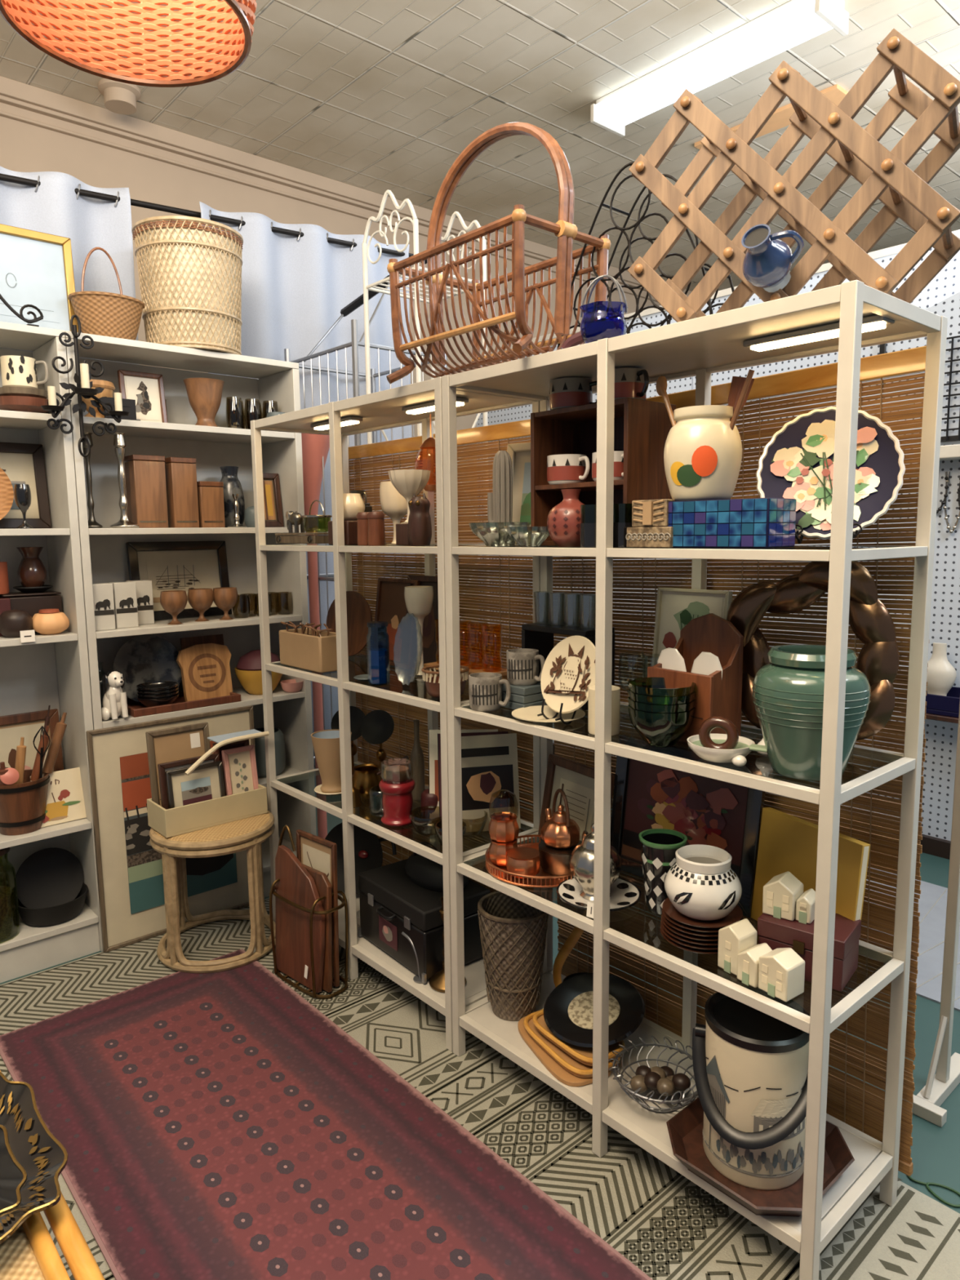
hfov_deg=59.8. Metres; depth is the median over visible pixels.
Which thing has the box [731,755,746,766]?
egg
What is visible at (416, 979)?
brass hook
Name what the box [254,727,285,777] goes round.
crock
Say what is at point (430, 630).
print
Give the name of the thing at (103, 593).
block
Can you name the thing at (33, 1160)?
lacquer tray
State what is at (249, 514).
jar
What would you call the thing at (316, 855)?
print
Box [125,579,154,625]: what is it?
block
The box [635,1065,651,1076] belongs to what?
ball
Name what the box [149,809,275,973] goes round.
rattan stool
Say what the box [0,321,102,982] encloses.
bookcase
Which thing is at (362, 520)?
shaker
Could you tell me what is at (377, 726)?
sconce
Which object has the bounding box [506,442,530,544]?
framed print
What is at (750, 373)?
wooden utensil
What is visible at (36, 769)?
tool
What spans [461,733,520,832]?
framed picture
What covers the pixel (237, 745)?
print
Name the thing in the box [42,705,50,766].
tool
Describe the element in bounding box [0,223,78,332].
picture
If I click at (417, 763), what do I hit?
bottle
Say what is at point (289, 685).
bowl
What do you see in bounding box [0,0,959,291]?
ceiling
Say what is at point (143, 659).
platter
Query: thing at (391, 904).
case
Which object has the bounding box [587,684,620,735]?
pillar candle
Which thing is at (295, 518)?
elephant
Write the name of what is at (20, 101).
trim
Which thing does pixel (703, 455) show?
jar
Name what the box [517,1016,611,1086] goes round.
tray
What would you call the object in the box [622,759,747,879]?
print
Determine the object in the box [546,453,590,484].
mug
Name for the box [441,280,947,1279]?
shelf unit
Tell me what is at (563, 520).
bud vase
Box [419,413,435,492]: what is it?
lantern
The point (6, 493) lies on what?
plate
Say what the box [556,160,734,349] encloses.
rack
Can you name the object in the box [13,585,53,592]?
saucer
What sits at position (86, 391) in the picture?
sconce
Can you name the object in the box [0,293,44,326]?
scroll
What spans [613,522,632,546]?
tumbler sleeve
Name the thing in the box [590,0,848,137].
fluorescent light
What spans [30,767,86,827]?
tile
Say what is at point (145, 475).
wooden canister
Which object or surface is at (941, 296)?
wall
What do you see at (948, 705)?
tray
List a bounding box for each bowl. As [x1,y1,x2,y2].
[0,386,48,399]
[0,395,48,413]
[135,680,178,691]
[136,685,178,695]
[136,688,178,698]
[136,692,179,706]
[234,666,282,694]
[236,649,279,671]
[280,679,303,692]
[342,493,364,520]
[421,664,469,698]
[469,521,528,546]
[509,526,549,546]
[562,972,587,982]
[579,301,627,343]
[608,1035,698,1112]
[627,676,696,697]
[627,688,696,705]
[627,697,695,713]
[627,705,695,747]
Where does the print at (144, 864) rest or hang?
attached to the artwork at (130, 875)
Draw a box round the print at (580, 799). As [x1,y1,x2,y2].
[555,777,594,835]
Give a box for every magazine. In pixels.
[428,728,497,822]
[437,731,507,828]
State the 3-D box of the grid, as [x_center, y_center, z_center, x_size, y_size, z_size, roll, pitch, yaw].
[1.965,-0.985,3.224,0.024,0.408,0.367,-7,10,-41]
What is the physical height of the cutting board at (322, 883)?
0.360 m
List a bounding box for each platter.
[14,847,84,908]
[112,635,182,702]
[326,591,372,656]
[543,973,644,1047]
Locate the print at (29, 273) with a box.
[0,243,59,323]
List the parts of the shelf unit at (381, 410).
post, rail, rail, rail, rail, rail, rail, rail, rail, post, post, rail, rail, glass shelf, rail, rail, rail, rail, rail, panel, rail, panel, post, post, rail, rail, rail, rail, rail, rail, post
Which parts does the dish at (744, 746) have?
handle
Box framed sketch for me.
[125,540,231,620]
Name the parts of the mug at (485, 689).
handle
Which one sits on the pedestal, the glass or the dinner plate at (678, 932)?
the glass
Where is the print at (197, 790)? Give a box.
[180,776,212,805]
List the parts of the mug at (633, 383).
handle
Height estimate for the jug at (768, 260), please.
0.095 m
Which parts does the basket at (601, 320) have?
spout, handle, handle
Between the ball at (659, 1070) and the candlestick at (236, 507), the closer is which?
the ball at (659, 1070)
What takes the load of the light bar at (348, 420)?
attached to the shelf unit at (381, 410)
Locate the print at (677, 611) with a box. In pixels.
[660,595,723,653]
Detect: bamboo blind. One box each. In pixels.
[347,418,533,893]
[552,346,928,1176]
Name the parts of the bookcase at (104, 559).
panel, panel, panel, shelf, shelf, shelf, shelf, shelf, shelf, panel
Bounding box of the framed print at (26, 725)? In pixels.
[0,708,63,772]
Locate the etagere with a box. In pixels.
[361,189,490,843]
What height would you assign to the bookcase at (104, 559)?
2.005 m
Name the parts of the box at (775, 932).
lid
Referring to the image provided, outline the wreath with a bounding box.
[726,560,899,740]
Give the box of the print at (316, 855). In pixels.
[301,836,333,978]
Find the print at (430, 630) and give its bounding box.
[414,582,439,663]
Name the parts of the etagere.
post, post, post, post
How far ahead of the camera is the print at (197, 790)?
2.70 m
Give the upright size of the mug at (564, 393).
0.071 m
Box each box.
[0,590,62,633]
[0,596,11,636]
[279,621,337,672]
[625,526,673,547]
[631,498,675,527]
[647,613,743,742]
[667,497,796,548]
[757,913,861,991]
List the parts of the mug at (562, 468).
handle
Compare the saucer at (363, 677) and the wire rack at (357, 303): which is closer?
the saucer at (363, 677)
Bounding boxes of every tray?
[0,1071,67,1244]
[126,690,240,717]
[185,728,269,775]
[484,834,574,888]
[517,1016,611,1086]
[523,1008,620,1078]
[532,1008,625,1066]
[666,1097,854,1217]
[924,686,959,717]
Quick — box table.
[0,1070,105,1279]
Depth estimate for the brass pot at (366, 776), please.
2.65 m
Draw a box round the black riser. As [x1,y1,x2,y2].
[521,621,614,710]
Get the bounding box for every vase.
[16,546,46,586]
[182,377,224,426]
[219,466,244,527]
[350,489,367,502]
[546,488,583,546]
[639,828,687,915]
[751,644,871,781]
[926,642,956,696]
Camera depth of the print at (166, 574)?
3.10 m
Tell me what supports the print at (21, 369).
attached to the mug at (16, 371)
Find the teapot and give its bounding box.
[569,822,621,900]
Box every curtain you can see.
[0,165,139,715]
[199,201,418,776]
[301,433,329,839]
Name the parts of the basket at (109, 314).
handle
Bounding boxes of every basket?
[67,247,145,340]
[131,215,243,355]
[386,121,610,383]
[477,890,548,1021]
[561,275,627,348]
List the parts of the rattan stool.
leg, leg, seat, leg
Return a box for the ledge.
[913,444,959,460]
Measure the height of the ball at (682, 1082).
0.034 m
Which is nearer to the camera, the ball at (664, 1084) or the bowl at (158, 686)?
the ball at (664, 1084)
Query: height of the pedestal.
0.060 m
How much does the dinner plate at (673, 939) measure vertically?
0.010 m
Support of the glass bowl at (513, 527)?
on the shelf unit at (700, 347)
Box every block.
[92,582,115,631]
[109,581,138,628]
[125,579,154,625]
[328,520,357,545]
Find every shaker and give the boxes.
[355,511,368,545]
[366,511,385,545]
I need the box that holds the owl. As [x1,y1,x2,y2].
[408,493,431,546]
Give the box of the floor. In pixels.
[0,717,959,1213]
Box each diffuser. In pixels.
[314,420,359,430]
[406,402,464,414]
[750,322,885,351]
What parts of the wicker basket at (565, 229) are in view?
leg, rail, rail, under rail, leg, floor rod, handle rod, handle rod, leg, rail, under rail, rail, leg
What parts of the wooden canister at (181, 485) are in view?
lid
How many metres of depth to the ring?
1.58 m
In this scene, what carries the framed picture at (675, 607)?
on the shelf unit at (700, 347)
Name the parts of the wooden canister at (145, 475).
lid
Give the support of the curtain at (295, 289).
hanging from the curtain rod
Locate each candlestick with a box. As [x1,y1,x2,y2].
[82,432,102,528]
[110,432,139,528]
[226,493,246,527]
[428,897,466,992]
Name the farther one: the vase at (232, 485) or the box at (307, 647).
the vase at (232, 485)
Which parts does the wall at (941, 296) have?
cap rail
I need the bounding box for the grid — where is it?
[940,335,959,442]
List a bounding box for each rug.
[0,897,959,1279]
[0,949,652,1279]
[752,867,959,1011]
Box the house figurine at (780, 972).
[717,918,804,1001]
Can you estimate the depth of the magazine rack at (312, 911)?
2.54 m
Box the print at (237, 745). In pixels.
[219,743,243,795]
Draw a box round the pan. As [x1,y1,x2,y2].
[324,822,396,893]
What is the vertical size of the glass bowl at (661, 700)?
0.078 m
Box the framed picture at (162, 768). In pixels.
[157,752,219,809]
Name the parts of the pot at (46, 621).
lid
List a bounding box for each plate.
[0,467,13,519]
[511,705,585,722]
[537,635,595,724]
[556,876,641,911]
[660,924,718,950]
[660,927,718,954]
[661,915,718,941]
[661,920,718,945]
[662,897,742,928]
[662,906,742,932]
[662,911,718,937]
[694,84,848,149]
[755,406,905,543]
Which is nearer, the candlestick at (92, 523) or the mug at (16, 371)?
the mug at (16, 371)
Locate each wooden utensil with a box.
[655,375,676,426]
[727,376,754,421]
[729,368,754,430]
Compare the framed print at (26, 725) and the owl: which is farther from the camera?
the framed print at (26, 725)
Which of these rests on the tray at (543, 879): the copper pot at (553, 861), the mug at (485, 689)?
the copper pot at (553, 861)
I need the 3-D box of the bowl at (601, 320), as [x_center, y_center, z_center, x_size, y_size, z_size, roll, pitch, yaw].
[0.250,-0.634,1.690,0.093,0.075,0.101,-7,10,-41]
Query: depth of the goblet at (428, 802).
2.44 m
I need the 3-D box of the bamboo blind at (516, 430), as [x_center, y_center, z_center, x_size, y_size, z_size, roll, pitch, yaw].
[-0.167,0.165,2.802,0.022,1.665,0.985,-7,10,-41]
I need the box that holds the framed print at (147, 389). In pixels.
[117,369,167,422]
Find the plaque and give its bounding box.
[405,574,439,669]
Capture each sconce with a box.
[40,315,129,457]
[330,706,364,777]
[360,709,394,777]
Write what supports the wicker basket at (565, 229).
on the shelf unit at (700, 347)
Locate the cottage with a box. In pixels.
[762,871,815,924]
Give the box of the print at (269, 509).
[262,480,275,519]
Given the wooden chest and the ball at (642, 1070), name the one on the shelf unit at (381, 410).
the wooden chest
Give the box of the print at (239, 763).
[229,751,252,794]
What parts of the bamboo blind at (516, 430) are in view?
head rail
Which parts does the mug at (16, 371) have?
handle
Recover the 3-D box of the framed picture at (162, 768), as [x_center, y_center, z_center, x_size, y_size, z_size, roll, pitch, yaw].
[-0.941,0.488,2.725,0.200,0.205,0.039,-7,10,-41]
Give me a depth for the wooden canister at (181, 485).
2.89 m
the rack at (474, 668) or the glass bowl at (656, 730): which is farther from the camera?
the rack at (474, 668)
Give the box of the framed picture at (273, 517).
[262,472,284,527]
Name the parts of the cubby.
board, panel, panel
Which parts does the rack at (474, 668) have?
leg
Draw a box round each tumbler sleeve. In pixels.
[579,523,595,546]
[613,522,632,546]
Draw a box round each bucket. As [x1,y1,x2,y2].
[0,768,49,835]
[692,986,809,1190]
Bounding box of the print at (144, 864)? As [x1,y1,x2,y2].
[120,740,237,914]
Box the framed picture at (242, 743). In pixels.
[212,739,249,795]
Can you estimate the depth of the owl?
2.21 m
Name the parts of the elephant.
leg, leg, leg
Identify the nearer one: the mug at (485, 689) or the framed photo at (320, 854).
the mug at (485, 689)
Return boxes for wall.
[0,115,660,700]
[476,229,959,859]
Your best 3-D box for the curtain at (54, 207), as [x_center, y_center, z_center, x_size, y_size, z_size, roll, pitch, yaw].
[-1.755,-0.412,2.721,1.321,2.317,0.083,-7,10,-41]
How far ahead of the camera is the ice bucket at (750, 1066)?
1.59 m
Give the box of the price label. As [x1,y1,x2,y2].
[303,964,308,978]
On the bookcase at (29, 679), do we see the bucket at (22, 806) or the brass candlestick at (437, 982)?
the bucket at (22, 806)
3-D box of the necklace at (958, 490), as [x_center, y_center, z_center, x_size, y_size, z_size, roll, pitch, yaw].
[1.938,-0.574,3.316,0.023,0.198,0.078,-7,10,-41]
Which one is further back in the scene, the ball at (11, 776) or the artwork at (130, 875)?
the artwork at (130, 875)
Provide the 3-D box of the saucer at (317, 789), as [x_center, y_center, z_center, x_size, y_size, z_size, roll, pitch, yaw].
[-0.482,0.492,2.741,0.124,0.015,0.124,-7,10,-41]
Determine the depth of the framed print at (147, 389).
2.88 m
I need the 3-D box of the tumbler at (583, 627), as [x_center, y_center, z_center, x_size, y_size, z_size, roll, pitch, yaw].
[0.270,-0.071,2.063,0.048,0.082,0.048,-7,10,-41]
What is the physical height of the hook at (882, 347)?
0.145 m
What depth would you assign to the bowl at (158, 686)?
2.95 m
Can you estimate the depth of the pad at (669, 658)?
1.77 m
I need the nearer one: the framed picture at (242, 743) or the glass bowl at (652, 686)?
the glass bowl at (652, 686)
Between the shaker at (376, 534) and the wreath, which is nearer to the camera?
the wreath
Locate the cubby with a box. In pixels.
[530,397,675,546]
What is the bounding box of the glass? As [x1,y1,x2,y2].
[387,469,430,523]
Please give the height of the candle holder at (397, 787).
0.180 m
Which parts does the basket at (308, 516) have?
handle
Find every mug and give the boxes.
[0,355,48,388]
[468,672,511,711]
[506,648,545,685]
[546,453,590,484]
[549,377,596,409]
[591,450,623,481]
[614,368,648,399]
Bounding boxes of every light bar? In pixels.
[310,416,363,430]
[402,396,468,414]
[742,314,894,351]
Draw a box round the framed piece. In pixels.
[537,754,614,840]
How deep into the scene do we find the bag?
2.48 m
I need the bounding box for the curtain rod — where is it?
[0,173,426,264]
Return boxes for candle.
[47,386,57,405]
[80,363,89,388]
[114,392,122,411]
[384,764,408,782]
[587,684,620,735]
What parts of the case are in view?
handle, lid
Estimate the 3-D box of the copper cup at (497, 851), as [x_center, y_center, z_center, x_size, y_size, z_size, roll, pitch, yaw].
[0.061,0.536,2.118,0.074,0.064,0.078,-7,10,-41]
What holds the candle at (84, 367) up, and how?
on the sconce at (86, 391)
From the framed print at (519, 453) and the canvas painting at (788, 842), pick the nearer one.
the canvas painting at (788, 842)
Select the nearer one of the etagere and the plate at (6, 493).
the plate at (6, 493)
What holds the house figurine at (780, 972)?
on the shelf unit at (700, 347)
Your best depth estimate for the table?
1.07 m
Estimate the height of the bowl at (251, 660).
0.102 m
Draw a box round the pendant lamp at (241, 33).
[0,0,257,87]
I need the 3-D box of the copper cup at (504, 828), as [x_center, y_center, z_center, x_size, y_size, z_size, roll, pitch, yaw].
[0.060,0.477,2.110,0.074,0.064,0.078,-7,10,-41]
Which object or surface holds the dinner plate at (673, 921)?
on the dinner plate at (673, 926)
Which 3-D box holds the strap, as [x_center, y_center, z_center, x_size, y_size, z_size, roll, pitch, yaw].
[0.270,0.831,2.197,0.167,0.310,0.048,5,9,39]
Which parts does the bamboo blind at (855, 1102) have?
head rail, rail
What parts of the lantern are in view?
chain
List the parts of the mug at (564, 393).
handle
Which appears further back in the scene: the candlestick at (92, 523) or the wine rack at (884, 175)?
the candlestick at (92, 523)
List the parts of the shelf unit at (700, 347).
post, rail, rail, rail, rail, rail, rail, rail, rail, rail, post, post, rail, rail, rail, panel, glass shelf, panel, post, rail, rail, rail, rail, rail, rail, rail, post, rail, rail, rail, rail, rail, rail, rail, rail, post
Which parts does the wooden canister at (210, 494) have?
lid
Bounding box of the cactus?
[487,450,515,546]
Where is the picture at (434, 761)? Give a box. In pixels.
[431,735,439,817]
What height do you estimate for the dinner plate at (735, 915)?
0.010 m
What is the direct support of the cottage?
on the box at (775, 932)
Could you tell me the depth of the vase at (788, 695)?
1.42 m
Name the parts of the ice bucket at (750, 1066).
handle knob, strap handle, lid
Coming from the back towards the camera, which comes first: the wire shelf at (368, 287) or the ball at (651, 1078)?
the wire shelf at (368, 287)
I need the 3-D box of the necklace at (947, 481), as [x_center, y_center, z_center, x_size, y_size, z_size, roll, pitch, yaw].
[1.905,-0.554,3.357,0.023,0.248,0.078,-7,10,-41]
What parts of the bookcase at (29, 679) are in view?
shelf, panel, shelf, panel, shelf, shelf, shelf, panel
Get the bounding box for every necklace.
[936,471,948,513]
[942,471,959,533]
[956,477,959,510]
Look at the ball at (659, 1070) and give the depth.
1.87 m
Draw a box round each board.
[176,643,232,702]
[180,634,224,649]
[275,844,324,993]
[301,862,332,992]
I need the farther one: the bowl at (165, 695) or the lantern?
the bowl at (165, 695)
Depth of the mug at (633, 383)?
1.80 m
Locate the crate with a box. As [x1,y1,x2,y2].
[146,783,267,837]
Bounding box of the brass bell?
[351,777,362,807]
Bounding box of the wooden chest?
[275,532,328,543]
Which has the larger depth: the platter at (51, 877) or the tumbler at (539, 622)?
the platter at (51, 877)
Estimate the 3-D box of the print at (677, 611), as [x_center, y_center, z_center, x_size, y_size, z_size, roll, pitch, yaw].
[0.477,0.033,1.911,0.004,0.264,0.154,1,5,-42]
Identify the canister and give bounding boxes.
[0,561,8,594]
[124,454,168,528]
[162,457,199,528]
[196,480,225,527]
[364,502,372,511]
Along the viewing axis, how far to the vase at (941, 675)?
3.36 m
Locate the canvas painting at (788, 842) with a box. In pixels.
[751,807,870,920]
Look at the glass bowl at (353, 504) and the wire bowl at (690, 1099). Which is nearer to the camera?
the wire bowl at (690, 1099)
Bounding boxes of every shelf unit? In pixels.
[250,376,541,1051]
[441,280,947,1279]
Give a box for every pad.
[657,647,686,671]
[690,651,722,677]
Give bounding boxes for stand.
[902,702,959,1127]
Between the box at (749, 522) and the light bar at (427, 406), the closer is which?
the box at (749, 522)
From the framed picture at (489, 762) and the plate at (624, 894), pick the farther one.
the framed picture at (489, 762)
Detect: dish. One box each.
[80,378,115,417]
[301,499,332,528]
[687,733,767,763]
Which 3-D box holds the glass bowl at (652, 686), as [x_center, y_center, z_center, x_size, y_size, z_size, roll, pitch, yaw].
[0.368,0.125,1.693,0.130,0.078,0.135,-7,10,-41]
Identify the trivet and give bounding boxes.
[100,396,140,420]
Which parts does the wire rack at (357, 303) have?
post, rail, post, rail, handle, post, post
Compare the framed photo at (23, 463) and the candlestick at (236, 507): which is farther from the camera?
the candlestick at (236, 507)
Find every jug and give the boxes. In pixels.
[0,847,19,940]
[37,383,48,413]
[741,223,804,292]
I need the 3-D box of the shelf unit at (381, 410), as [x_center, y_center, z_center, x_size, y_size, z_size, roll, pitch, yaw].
[-0.281,0.172,2.600,0.360,1.744,0.996,-7,10,-41]
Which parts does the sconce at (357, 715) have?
dish, stem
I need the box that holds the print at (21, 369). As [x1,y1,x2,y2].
[6,355,37,383]
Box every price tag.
[19,630,35,642]
[586,902,593,918]
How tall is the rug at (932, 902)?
0.010 m
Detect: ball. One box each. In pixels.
[0,767,18,785]
[630,1075,647,1093]
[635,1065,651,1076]
[644,1071,661,1089]
[650,1066,666,1078]
[651,1088,660,1093]
[656,1077,675,1096]
[660,1066,674,1076]
[666,1075,679,1093]
[671,1072,690,1091]
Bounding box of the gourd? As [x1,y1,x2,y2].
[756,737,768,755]
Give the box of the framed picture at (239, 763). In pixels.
[221,744,258,795]
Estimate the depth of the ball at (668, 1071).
1.89 m
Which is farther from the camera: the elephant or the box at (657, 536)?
the elephant
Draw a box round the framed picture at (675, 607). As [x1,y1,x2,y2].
[651,586,733,666]
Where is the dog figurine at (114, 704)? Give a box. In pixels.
[101,670,128,719]
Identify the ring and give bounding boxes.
[698,715,738,749]
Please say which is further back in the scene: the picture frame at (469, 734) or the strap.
the picture frame at (469, 734)
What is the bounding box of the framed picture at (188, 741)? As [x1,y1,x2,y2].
[145,722,210,806]
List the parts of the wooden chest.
lid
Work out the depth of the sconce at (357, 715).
2.86 m
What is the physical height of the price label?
0.042 m
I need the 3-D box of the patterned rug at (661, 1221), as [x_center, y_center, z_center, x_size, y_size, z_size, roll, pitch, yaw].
[-0.148,1.179,1.631,1.798,0.005,3.210,-7,10,-41]
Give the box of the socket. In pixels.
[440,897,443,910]
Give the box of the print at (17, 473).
[0,462,28,509]
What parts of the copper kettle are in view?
spout, lid, handle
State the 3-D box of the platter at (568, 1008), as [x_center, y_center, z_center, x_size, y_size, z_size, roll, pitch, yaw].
[0.281,0.917,2.062,0.249,0.080,0.243,7,10,44]
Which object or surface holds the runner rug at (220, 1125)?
on the patterned rug at (661, 1221)
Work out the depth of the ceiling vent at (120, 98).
4.17 m
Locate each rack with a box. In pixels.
[269,824,348,999]
[284,275,447,808]
[423,661,506,679]
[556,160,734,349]
[627,28,959,322]
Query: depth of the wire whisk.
2.65 m
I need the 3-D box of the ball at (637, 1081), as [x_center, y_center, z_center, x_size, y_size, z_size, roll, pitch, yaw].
[0.354,0.986,1.853,0.042,0.034,0.040,-2,8,-14]
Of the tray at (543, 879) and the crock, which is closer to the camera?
the tray at (543, 879)
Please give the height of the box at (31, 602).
0.128 m
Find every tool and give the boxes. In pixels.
[0,761,8,785]
[13,737,26,784]
[30,725,49,781]
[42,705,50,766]
[42,712,66,777]
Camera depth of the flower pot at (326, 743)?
2.69 m
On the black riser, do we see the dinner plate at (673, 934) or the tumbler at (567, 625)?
the tumbler at (567, 625)
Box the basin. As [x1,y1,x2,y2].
[14,883,88,926]
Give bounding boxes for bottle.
[366,621,388,684]
[409,719,424,799]
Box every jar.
[244,506,254,527]
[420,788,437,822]
[663,404,742,501]
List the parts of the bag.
handle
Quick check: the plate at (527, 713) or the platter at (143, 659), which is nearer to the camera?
the plate at (527, 713)
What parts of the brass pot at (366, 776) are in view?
handle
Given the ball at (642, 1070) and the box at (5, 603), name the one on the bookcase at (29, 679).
the box at (5, 603)
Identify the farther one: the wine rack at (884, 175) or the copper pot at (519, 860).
the copper pot at (519, 860)
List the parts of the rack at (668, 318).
ring panel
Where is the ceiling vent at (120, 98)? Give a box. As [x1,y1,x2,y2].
[97,78,141,115]
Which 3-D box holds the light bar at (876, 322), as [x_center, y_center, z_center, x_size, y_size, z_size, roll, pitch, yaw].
[0.596,-0.544,1.484,0.044,0.018,0.260,-7,10,-41]
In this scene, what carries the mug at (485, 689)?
on the shelf unit at (700, 347)
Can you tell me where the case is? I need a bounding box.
[357,858,489,983]
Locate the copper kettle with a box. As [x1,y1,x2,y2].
[540,788,580,848]
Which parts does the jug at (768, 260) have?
handle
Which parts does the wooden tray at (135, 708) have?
rail, long rail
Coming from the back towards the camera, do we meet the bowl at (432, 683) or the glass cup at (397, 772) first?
the glass cup at (397, 772)
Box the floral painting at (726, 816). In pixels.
[610,733,767,917]
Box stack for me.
[501,681,546,710]
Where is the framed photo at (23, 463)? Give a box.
[0,441,51,528]
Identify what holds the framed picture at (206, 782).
in the crate
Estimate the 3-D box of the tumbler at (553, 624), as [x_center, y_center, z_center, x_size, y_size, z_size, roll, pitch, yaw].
[0.200,-0.080,2.141,0.048,0.082,0.048,-7,10,-41]
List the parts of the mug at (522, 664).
handle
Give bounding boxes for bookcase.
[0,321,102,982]
[64,330,316,897]
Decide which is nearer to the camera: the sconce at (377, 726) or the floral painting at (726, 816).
the floral painting at (726, 816)
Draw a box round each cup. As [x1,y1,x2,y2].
[82,432,93,448]
[112,432,126,448]
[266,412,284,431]
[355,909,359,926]
[381,760,412,780]
[488,811,519,844]
[488,837,518,866]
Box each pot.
[0,608,32,637]
[31,608,69,635]
[311,728,351,793]
[351,755,408,799]
[506,847,540,879]
[538,840,582,875]
[663,844,742,920]
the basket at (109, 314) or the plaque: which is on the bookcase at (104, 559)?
the basket at (109, 314)
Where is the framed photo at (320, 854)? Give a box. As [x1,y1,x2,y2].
[296,829,339,986]
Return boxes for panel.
[372,577,420,669]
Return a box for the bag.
[404,841,469,892]
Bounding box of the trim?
[0,75,691,302]
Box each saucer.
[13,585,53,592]
[314,784,341,795]
[353,674,369,681]
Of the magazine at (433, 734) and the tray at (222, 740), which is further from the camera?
the tray at (222, 740)
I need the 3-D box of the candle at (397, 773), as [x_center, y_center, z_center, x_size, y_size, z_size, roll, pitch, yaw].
[-0.243,0.390,2.439,0.070,0.030,0.070,-7,10,-41]
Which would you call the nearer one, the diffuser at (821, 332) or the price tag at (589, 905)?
the diffuser at (821, 332)
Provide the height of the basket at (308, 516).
0.102 m
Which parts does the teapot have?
handle, lid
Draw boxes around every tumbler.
[226,398,243,428]
[244,402,261,426]
[245,406,262,429]
[533,591,551,623]
[548,591,567,625]
[564,593,582,626]
[579,594,595,628]
[580,504,595,523]
[613,503,631,522]
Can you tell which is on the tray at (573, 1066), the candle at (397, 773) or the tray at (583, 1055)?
the tray at (583, 1055)
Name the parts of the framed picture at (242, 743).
frame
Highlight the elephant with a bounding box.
[285,511,305,533]
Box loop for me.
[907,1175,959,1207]
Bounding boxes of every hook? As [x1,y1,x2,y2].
[401,931,422,982]
[879,343,886,354]
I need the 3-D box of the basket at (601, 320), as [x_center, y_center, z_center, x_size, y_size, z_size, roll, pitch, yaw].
[0.234,-0.666,1.704,0.092,0.140,0.149,-7,10,-41]
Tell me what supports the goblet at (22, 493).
on the bookcase at (29, 679)
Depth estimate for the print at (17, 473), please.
2.68 m
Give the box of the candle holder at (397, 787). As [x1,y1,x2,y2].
[378,760,415,826]
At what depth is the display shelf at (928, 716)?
3.33 m
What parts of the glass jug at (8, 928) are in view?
lid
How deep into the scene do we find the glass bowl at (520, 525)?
1.97 m
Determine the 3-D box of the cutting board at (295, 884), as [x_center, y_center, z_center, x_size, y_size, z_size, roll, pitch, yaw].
[-0.553,0.850,2.557,0.238,0.405,0.039,6,10,42]
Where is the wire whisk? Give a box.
[32,725,50,778]
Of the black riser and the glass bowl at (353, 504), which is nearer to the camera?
the black riser
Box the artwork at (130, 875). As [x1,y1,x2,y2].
[86,705,255,952]
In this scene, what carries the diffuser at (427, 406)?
attached to the light bar at (427, 406)
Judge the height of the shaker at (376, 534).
0.095 m
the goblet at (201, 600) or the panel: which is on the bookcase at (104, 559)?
the goblet at (201, 600)
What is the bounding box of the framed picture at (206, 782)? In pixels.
[164,760,225,808]
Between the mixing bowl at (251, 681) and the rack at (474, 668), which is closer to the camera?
the rack at (474, 668)
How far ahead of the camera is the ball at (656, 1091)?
1.85 m
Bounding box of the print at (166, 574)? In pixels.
[146,557,213,602]
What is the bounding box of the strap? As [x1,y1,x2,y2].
[552,910,591,987]
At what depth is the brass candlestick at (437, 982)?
2.33 m
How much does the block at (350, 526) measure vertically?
0.072 m
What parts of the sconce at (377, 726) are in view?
dish, stem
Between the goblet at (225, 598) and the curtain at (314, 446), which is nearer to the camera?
the goblet at (225, 598)
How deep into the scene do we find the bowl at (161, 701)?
2.87 m
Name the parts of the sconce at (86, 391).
arm, arm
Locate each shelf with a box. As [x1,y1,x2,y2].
[365,266,471,303]
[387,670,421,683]
[534,479,623,492]
[901,711,958,723]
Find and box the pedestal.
[395,523,410,545]
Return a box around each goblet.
[13,484,33,528]
[160,590,187,624]
[187,588,213,621]
[213,586,238,620]
[379,481,407,544]
[404,586,433,677]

